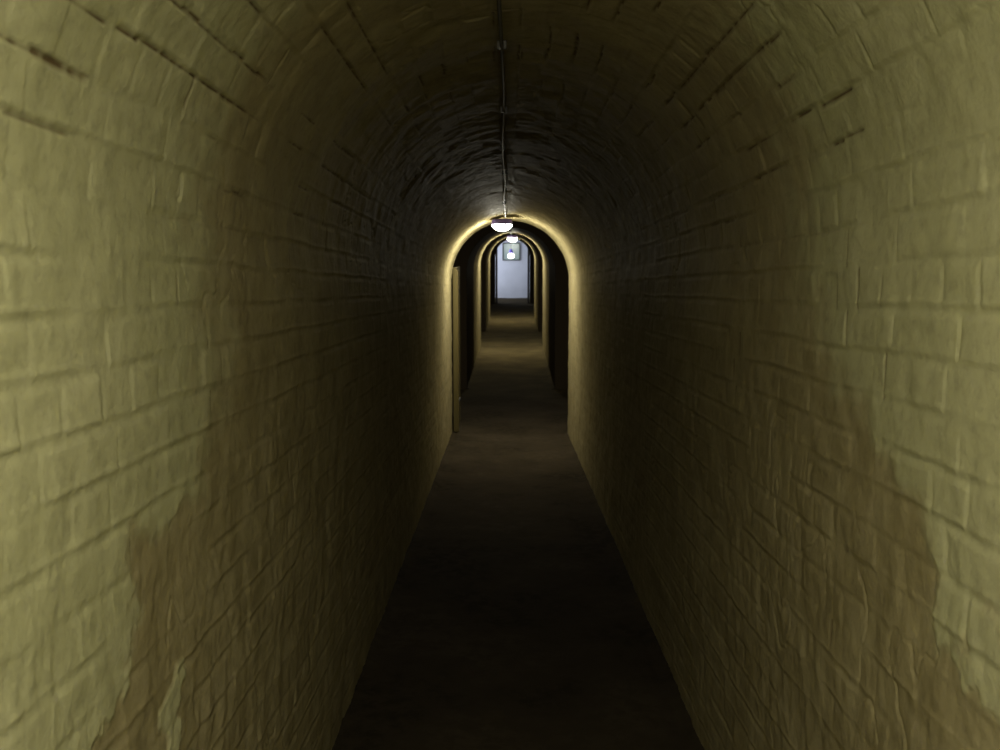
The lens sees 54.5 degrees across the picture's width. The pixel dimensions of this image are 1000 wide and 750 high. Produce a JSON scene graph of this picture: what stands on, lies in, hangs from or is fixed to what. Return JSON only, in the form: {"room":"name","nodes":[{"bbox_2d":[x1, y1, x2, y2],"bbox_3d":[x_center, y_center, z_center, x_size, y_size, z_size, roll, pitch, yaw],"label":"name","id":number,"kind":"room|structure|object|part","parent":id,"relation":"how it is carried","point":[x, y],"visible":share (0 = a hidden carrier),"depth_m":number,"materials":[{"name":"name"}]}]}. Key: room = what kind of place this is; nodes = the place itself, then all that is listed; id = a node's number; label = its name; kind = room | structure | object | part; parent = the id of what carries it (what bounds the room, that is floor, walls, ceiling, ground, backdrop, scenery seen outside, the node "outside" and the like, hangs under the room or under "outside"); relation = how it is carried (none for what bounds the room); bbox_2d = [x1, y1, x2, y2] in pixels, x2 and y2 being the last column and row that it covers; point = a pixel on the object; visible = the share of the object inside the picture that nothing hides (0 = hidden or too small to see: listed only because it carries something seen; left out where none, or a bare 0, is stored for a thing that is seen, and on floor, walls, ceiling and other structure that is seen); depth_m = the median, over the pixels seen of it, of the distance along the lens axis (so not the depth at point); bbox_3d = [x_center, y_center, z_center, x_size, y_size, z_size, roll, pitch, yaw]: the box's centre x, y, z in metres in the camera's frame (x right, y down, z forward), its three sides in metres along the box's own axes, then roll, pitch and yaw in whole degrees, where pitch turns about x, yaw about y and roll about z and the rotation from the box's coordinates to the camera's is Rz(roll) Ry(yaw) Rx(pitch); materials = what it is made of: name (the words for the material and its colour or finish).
{"room":"underground brick tunnel","nodes":[
{"label":"underground brick tunnel","id":0,"kind":"room"},
{"bbox_2d":[0,197,511,749],"bbox_3d":[-0.322,-1.330,15.011,0.990,2.650,38.100,0,8,1],"label":"wall","id":1,"kind":"structure","parent":0,"point":[215,482],"depth_m":1.78,"materials":[{"name":"brick"}]},
{"bbox_2d":[453,266,460,431],"bbox_3d":[-0.456,-0.299,10.448,0.054,1.720,0.700,0,8,1],"label":"wooden door","id":2,"kind":"structure","parent":1,"relation":"in","point":[456,270],"depth_m":10.13,"materials":[{"name":"wood"}]},
{"bbox_2d":[496,248,497,302],"bbox_3d":[-0.118,-3.467,33.691,0.074,1.940,0.140,0,8,1],"label":"post","id":3,"kind":"object","parent":1,"relation":"attached to","point":[497,248],"visible":1,"depth_m":33.64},
{"bbox_2d":[0,0,999,279],"bbox_3d":[0.174,-2.237,14.884,1.970,1.221,38.100,0,8,1],"label":"ceiling","id":4,"kind":"structure","parent":0,"point":[703,129],"depth_m":2.11,"materials":[{"name":"brick"}]},
{"bbox_2d":[497,0,506,217],"bbox_3d":[0.018,-1.089,4.678,0.038,0.399,8.841,0,8,0],"label":"conduit","id":5,"kind":"object","parent":4,"relation":"attached to","point":[501,44],"visible":1,"depth_m":3.17,"materials":[{"name":"grey metal"}]},
{"bbox_2d":[491,219,512,230],"bbox_3d":[0.019,-1.424,9.210,0.202,0.112,0.208,0,8,1],"label":"ceiling lamp","id":6,"kind":"object","parent":4,"relation":"attached to","point":[498,224],"visible":1,"depth_m":9.14,"materials":[{"name":"glass"}]},
{"bbox_2d":[492,225,510,230],"bbox_3d":[0.019,-1.401,9.217,0.182,0.064,0.182,0,8,1],"label":"diffuser","id":7,"kind":"object","parent":6,"relation":"attached to","point":[498,227],"depth_m":9.16,"materials":[{"name":"white glass"}]},
{"bbox_3d":[0.019,-1.453,9.210,0.202,0.054,0.202,0,8,1],"label":"plate","id":8,"kind":"part","parent":6,"relation":"part of","materials":[{"name":"metal"}]},
{"bbox_2d":[507,235,517,240],"bbox_3d":[0.227,-2.541,18.018,0.202,0.112,0.208,0,8,1],"label":"ceiling lamp","id":9,"kind":"object","parent":4,"relation":"attached to","point":[509,237],"visible":1,"depth_m":17.95,"materials":[{"name":"glass"}]},
{"bbox_3d":[0.227,-2.570,18.017,0.202,0.054,0.202,0,8,1],"label":"plate","id":10,"kind":"part","parent":9,"relation":"part of","materials":[{"name":"metal"}]},
{"bbox_2d":[495,240,529,297],"bbox_3d":[0.485,-4.339,37.199,4.200,2.850,0.100,0,8,1],"label":"wall","id":11,"kind":"structure","parent":0,"point":[512,274],"depth_m":37.21,"materials":[{"name":"paint"}]},
{"bbox_2d":[503,243,519,259],"bbox_3d":[0.434,-4.716,37.077,0.670,0.670,0.045,0,8,1],"label":"glass panel","id":12,"kind":"object","parent":11,"relation":"attached to","point":[515,247],"visible":0.91,"depth_m":37.07,"materials":[{"name":"grey"}]},
{"bbox_2d":[332,298,703,749],"bbox_3d":[0.196,-0.571,16.768,4.040,0.651,41.400,0,8,1],"label":"floor","id":13,"kind":"structure","parent":0,"point":[514,617],"depth_m":4.53,"materials":[{"name":"concrete"}]},
{"bbox_2d":[527,250,529,302],"bbox_3d":[0.988,-3.465,33.676,0.074,1.940,0.140,0,8,1],"label":"post","id":14,"kind":"object","parent":13,"relation":"on","point":[528,263],"visible":1,"depth_m":33.64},
{"bbox_2d":[511,211,999,749],"bbox_3d":[0.669,-1.328,14.997,0.990,2.650,38.100,0,8,1],"label":"wall","id":15,"kind":"structure","parent":0,"point":[803,508],"depth_m":2.06,"materials":[{"name":"brick"}]},
{"bbox_3d":[0.462,-5.480,35.334,4.200,0.100,3.500,0,8,1],"label":"ceiling","id":16,"kind":"structure","parent":0,"visible":0},
{"bbox_2d":[508,249,513,258],"bbox_3d":[0.409,-4.907,35.965,0.250,1.200,0.250,0,8,1],"label":"pendant lamp","id":17,"kind":"object","parent":16,"relation":"hanging from","point":[510,255],"visible":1,"depth_m":35.95,"materials":[{"name":"white glass"}]},
{"bbox_3d":[0.409,-4.426,36.028,0.250,0.230,0.250,0,8,1],"label":"globe","id":18,"kind":"part","parent":17,"relation":"part of","materials":[{"name":"white glass"}]}
]}

